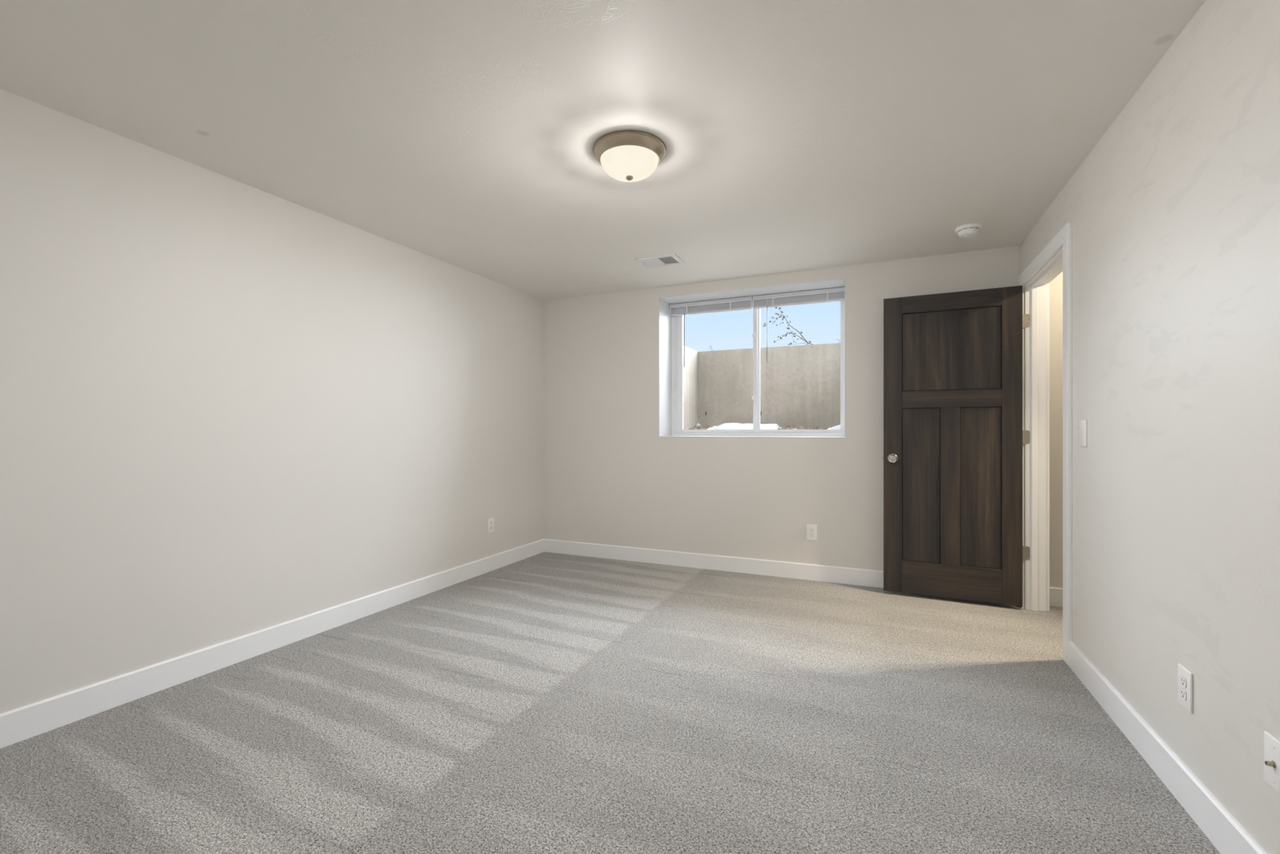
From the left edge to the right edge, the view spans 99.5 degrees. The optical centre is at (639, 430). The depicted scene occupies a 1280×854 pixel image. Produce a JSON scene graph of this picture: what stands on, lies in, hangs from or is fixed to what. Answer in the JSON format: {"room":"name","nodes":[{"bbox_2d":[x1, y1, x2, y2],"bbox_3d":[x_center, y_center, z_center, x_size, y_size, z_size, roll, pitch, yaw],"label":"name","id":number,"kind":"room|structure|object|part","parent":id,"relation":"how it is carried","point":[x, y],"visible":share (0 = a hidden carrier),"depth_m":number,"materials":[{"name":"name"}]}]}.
{"room":"empty basement bedroom","nodes":[
{"label":"empty basement bedroom","id":0,"kind":"room"},
{"bbox_2d":[0,88,543,713],"bbox_3d":[-1.994,-0.048,3.012,0.120,2.440,4.986,0,0,24],"label":"wall","id":1,"kind":"structure","parent":0,"point":[230,408],"depth_m":2.65,"materials":[{"name":"paint"}]},
{"bbox_2d":[0,538,544,748],"bbox_3d":[-1.909,1.110,3.040,0.014,0.124,4.866,0,0,24],"label":"baseboard","id":2,"kind":"structure","parent":1,"relation":"attached to","point":[26,722],"depth_m":2.64,"materials":[{"name":"white paint"}]},
{"bbox_2d":[488,517,494,533],"bbox_3d":[-1.248,0.793,4.547,0.009,0.124,0.080,0,0,24],"label":"wall outlet","id":3,"kind":"object","parent":1,"relation":"attached to","point":[491,521],"visible":1,"depth_m":4.54,"materials":[{"name":"white plastic"}]},
{"bbox_2d":[0,0,1205,300],"bbox_3d":[0.450,-1.328,2.162,5.279,0.120,5.400,0,0,24],"label":"ceiling","id":4,"kind":"structure","parent":0,"point":[796,135],"depth_m":2.12,"materials":[{"name":"paint"}]},
{"bbox_2d":[592,129,666,182],"bbox_3d":[-0.047,-1.200,2.449,0.332,0.135,0.332,0,0,24],"label":"ceiling light","id":5,"kind":"object","parent":4,"relation":"attached to","point":[625,155],"visible":1,"depth_m":2.36,"materials":[{"name":"silver metal"}]},
{"bbox_2d":[635,253,685,268],"bbox_3d":[0.154,-1.262,4.038,0.311,0.012,0.230,0,0,24],"label":"ceiling vent","id":6,"kind":"object","parent":4,"relation":"in","point":[672,259],"visible":1,"depth_m":4.03,"materials":[{"name":"white metal"}]},
{"bbox_2d":[954,223,982,238],"bbox_3d":[2.050,-1.240,3.386,0.147,0.057,0.147,0,0,4],"label":"smoke detector","id":7,"kind":"object","parent":4,"relation":"attached to","point":[969,230],"visible":1,"depth_m":3.35,"materials":[{"name":"white plastic"}]},
{"bbox_2d":[0,551,1220,853],"bbox_3d":[0.366,1.232,1.973,5.279,0.120,4.986,0,0,24],"label":"floor","id":8,"kind":"structure","parent":0,"point":[544,702],"depth_m":2.05,"materials":[{"name":"grey carpet"}]},
{"bbox_2d":[543,245,1062,587],"bbox_3d":[1.455,0.012,4.444,5.279,2.560,0.414,0,0,24],"label":"wall","id":9,"kind":"structure","parent":0,"point":[610,477],"depth_m":4.56,"materials":[{"name":"paint"}]},
{"bbox_2d":[544,538,883,587],"bbox_3d":[0.835,1.110,4.482,3.846,0.124,0.014,0,0,24],"label":"baseboard","id":10,"kind":"structure","parent":9,"relation":"attached to","point":[856,576],"depth_m":4.53,"materials":[{"name":"white paint"}]},
{"bbox_2d":[658,277,845,438],"bbox_3d":[0.956,-0.562,4.663,1.549,1.236,0.416,0,0,24],"label":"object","id":11,"kind":"object","parent":9,"relation":"attached to","point":[664,302],"visible":0.6,"depth_m":4.78,"materials":[{"name":"white paint"}]},
{"bbox_3d":[0.956,0.052,4.663,1.533,0.008,0.416,0,0,24],"label":"sill","id":12,"kind":"part","parent":11,"relation":"part of","materials":[{"name":"white paint"}]},
{"bbox_2d":[671,300,844,436],"bbox_3d":[1.014,-0.562,4.795,1.533,1.220,0.095,0,0,24],"label":"window","id":13,"kind":"structure","parent":11,"relation":"attached to","point":[677,429],"depth_m":4.79,"materials":[{"name":"white plastic"}]},
{"bbox_2d":[669,296,752,366],"bbox_3d":[0.626,-0.875,4.862,0.761,0.585,0.053,0,0,24],"label":"mini blind","id":14,"kind":"object","parent":13,"relation":"attached to","point":[740,303],"visible":1,"depth_m":4.86,"materials":[{"name":"white plastic"}]},
{"bbox_3d":[0.630,-1.070,4.870,0.753,0.017,0.030,0,0,24],"label":"rail","id":15,"kind":"part","parent":14,"relation":"part of","materials":[{"name":"white plastic"}]},
{"bbox_3d":[0.694,-0.556,4.922,0.744,1.140,0.025,0,0,24],"label":"sliding sash","id":16,"kind":"part","parent":13,"relation":"part of","materials":[{"name":"white plastic"}]},
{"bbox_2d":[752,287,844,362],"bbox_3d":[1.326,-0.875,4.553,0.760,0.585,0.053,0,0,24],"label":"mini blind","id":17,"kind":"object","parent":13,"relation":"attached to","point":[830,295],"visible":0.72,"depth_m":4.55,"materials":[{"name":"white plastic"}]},
{"bbox_3d":[1.330,-1.070,4.562,0.752,0.017,0.030,0,0,24],"label":"rail","id":18,"kind":"part","parent":17,"relation":"part of","materials":[{"name":"white plastic"}]},
{"bbox_3d":[1.355,-0.556,4.664,0.716,1.140,0.023,0,0,24],"label":"fixed sash","id":19,"kind":"part","parent":13,"relation":"part of","materials":[{"name":"white plastic"}]},
{"bbox_2d":[806,524,817,540],"bbox_3d":[1.351,0.798,4.258,0.080,0.124,0.009,0,0,24],"label":"wall outlet","id":20,"kind":"object","parent":9,"relation":"attached to","point":[811,530],"visible":1,"depth_m":4.26,"materials":[{"name":"white plastic"}]},
{"bbox_2d":[1049,586,1062,607],"bbox_3d":[3.196,1.110,3.443,1.045,0.124,0.014,0,0,24],"label":"baseboard","id":21,"kind":"structure","parent":9,"relation":"attached to","point":[1055,593],"depth_m":3.62,"materials":[{"name":"white paint"}]},
{"bbox_2d":[1019,0,1279,853],"bbox_3d":[1.671,-0.048,1.464,0.116,2.440,4.866,0,0,24],"label":"wall","id":22,"kind":"structure","parent":0,"point":[1174,212],"depth_m":1.68,"materials":[{"name":"paint"}]},
{"bbox_2d":[881,285,1030,606],"bbox_3d":[2.147,0.100,3.725,0.886,2.097,0.152,0,0,26],"label":"door","id":23,"kind":"structure","parent":22,"relation":"in","point":[954,437],"depth_m":3.70,"materials":[{"name":"brown wood"}]},
{"bbox_3d":[1.791,0.197,3.844,0.059,0.059,0.052,0,0,26],"label":"knob","id":24,"kind":"part","parent":23,"relation":"part of","materials":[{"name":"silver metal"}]},
{"bbox_3d":[1.974,0.380,3.810,0.238,1.081,0.015,0,0,26],"label":"panel","id":25,"kind":"part","parent":23,"relation":"part of","materials":[{"name":"brown wood"}]},
{"bbox_3d":[2.134,1.034,3.731,0.595,0.228,0.035,0,0,26],"label":"rail","id":26,"kind":"part","parent":23,"relation":"part of","materials":[{"name":"brown wood"}]},
{"bbox_3d":[2.134,-0.221,3.731,0.595,0.119,0.035,0,0,26],"label":"rail","id":27,"kind":"part","parent":23,"relation":"part of","materials":[{"name":"brown wood"}]},
{"bbox_3d":[2.134,-0.889,3.731,0.595,0.119,0.035,0,0,26],"label":"rail","id":28,"kind":"part","parent":23,"relation":"part of","materials":[{"name":"brown wood"}]},
{"bbox_3d":[2.134,-0.555,3.731,0.595,0.550,0.015,0,0,26],"label":"panel","id":29,"kind":"part","parent":23,"relation":"part of","materials":[{"name":"brown wood"}]},
{"bbox_3d":[2.295,0.380,3.653,0.237,1.081,0.015,0,0,26],"label":"panel","id":30,"kind":"part","parent":23,"relation":"part of","materials":[{"name":"brown wood"}]},
{"bbox_2d":[1018,221,1071,665],"bbox_3d":[2.412,0.065,3.148,0.152,2.215,1.036,0,0,24],"label":"door frame","id":31,"kind":"structure","parent":22,"relation":"attached to","point":[1055,258],"depth_m":3.52,"materials":[{"name":"white paint"}]},
{"bbox_3d":[2.543,0.106,3.611,0.018,2.132,0.083,0,0,24],"label":"casing","id":32,"kind":"part","parent":31,"relation":"part of","materials":[{"name":"white paint"}]},
{"bbox_3d":[2.351,-1.002,3.175,0.018,0.083,1.036,0,0,24],"label":"head casing","id":33,"kind":"part","parent":31,"relation":"part of","materials":[{"name":"white paint"}]},
{"bbox_3d":[2.666,0.106,3.557,0.018,2.132,0.083,0,0,24],"label":"casing","id":34,"kind":"part","parent":31,"relation":"part of","materials":[{"name":"white paint"}]},
{"bbox_3d":[2.474,-1.002,3.121,0.018,0.083,1.036,0,0,24],"label":"head casing","id":35,"kind":"part","parent":31,"relation":"part of","materials":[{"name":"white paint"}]},
{"bbox_3d":[2.158,0.106,2.737,0.018,2.132,0.080,0,0,24],"label":"casing","id":36,"kind":"part","parent":31,"relation":"part of","materials":[{"name":"white paint"}]},
{"bbox_2d":[1078,419,1087,446],"bbox_3d":[2.069,0.012,2.542,0.024,0.124,0.080,0,0,24],"label":"light switch","id":37,"kind":"object","parent":22,"relation":"attached to","point":[1083,424],"visible":1,"depth_m":2.53,"materials":[{"name":"white plastic"}]},
{"bbox_2d":[1068,641,1266,853],"bbox_3d":[1.387,1.110,0.982,0.014,0.124,3.755,0,0,24],"label":"baseboard","id":38,"kind":"structure","parent":22,"relation":"attached to","point":[1228,836],"depth_m":1.77,"materials":[{"name":"white paint"}]},
{"bbox_2d":[1177,663,1192,713],"bbox_3d":[1.705,0.805,1.697,0.009,0.124,0.080,0,0,24],"label":"wall outlet","id":39,"kind":"object","parent":22,"relation":"attached to","point":[1184,676],"visible":1,"depth_m":1.69,"materials":[{"name":"white plastic"}]},
{"bbox_2d":[1180,688,1186,700],"bbox_3d":[1.703,0.825,1.698,0.003,0.028,0.034,0,0,24],"label":"receptacle","id":40,"kind":"object","parent":39,"relation":"attached to","point":[1183,691],"depth_m":1.70,"materials":[{"name":"white plastic"}]},
{"bbox_2d":[1180,675,1186,687],"bbox_3d":[1.703,0.785,1.698,0.003,0.028,0.034,0,0,24],"label":"receptacle","id":41,"kind":"object","parent":39,"relation":"attached to","point":[1183,678],"depth_m":1.70,"materials":[{"name":"white plastic"}]},
{"bbox_2d":[1263,731,1279,794],"bbox_3d":[1.528,0.806,1.311,0.021,0.124,0.080,0,0,24],"label":"cable plate","id":42,"kind":"object","parent":22,"relation":"attached to","point":[1271,744],"visible":1,"depth_m":1.32,"materials":[{"name":"white plastic"}]},
{"label":"outside","id":43,"kind":"structure","parent":0,"visible":0},
{"bbox_2d":[695,426,830,429],"bbox_3d":[1.267,0.010,5.375,1.813,0.160,1.140,0,0,24],"label":"ground","id":44,"kind":"structure","parent":43,"point":[713,426],"depth_m":5.97,"materials":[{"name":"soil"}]},
{"bbox_2d":[711,422,780,429],"bbox_3d":[1.129,-0.041,5.857,0.745,0.094,0.310,0,0,24],"label":"snow patch","id":45,"kind":"object","parent":44,"relation":"on","point":[726,425],"visible":0.84,"depth_m":5.75,"materials":[{"name":"white snow"}]},
{"bbox_2d":[687,424,828,429],"bbox_3d":[1.320,-0.010,5.495,1.800,0.129,0.861,0,0,24],"label":"chips","id":46,"kind":"object","parent":44,"relation":"on","point":[703,426],"visible":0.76,"depth_m":5.70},
{"bbox_2d":[829,424,839,429],"bbox_3d":[2.071,-0.037,5.447,0.320,0.083,0.280,0,0,24],"label":"snow patch","id":47,"kind":"object","parent":44,"relation":"on","point":[837,427],"visible":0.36,"depth_m":5.39,"materials":[{"name":"white snow"}]},
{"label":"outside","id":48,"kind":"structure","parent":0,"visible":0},
{"bbox_3d":[2.948,-0.748,9.192,13.813,0.240,6.800,0,0,24],"label":"bank","id":49,"kind":"object","parent":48,"visible":0},
{"bbox_2d":[763,306,813,345],"bbox_3d":[1.761,-1.183,6.447,0.635,0.652,0.305,0,0,24],"label":"shrub","id":50,"kind":"object","parent":49,"relation":"on","point":[784,316],"visible":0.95,"depth_m":6.41,"materials":[{"name":"grey plant"}]},
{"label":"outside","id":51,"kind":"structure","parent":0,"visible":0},
{"bbox_2d":[683,342,839,429],"bbox_3d":[1.308,-0.172,5.467,2.213,1.487,1.340,0,0,24],"label":"wall","id":52,"kind":"structure","parent":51,"point":[800,384],"depth_m":5.92,"materials":[{"name":"concrete"}]}
]}

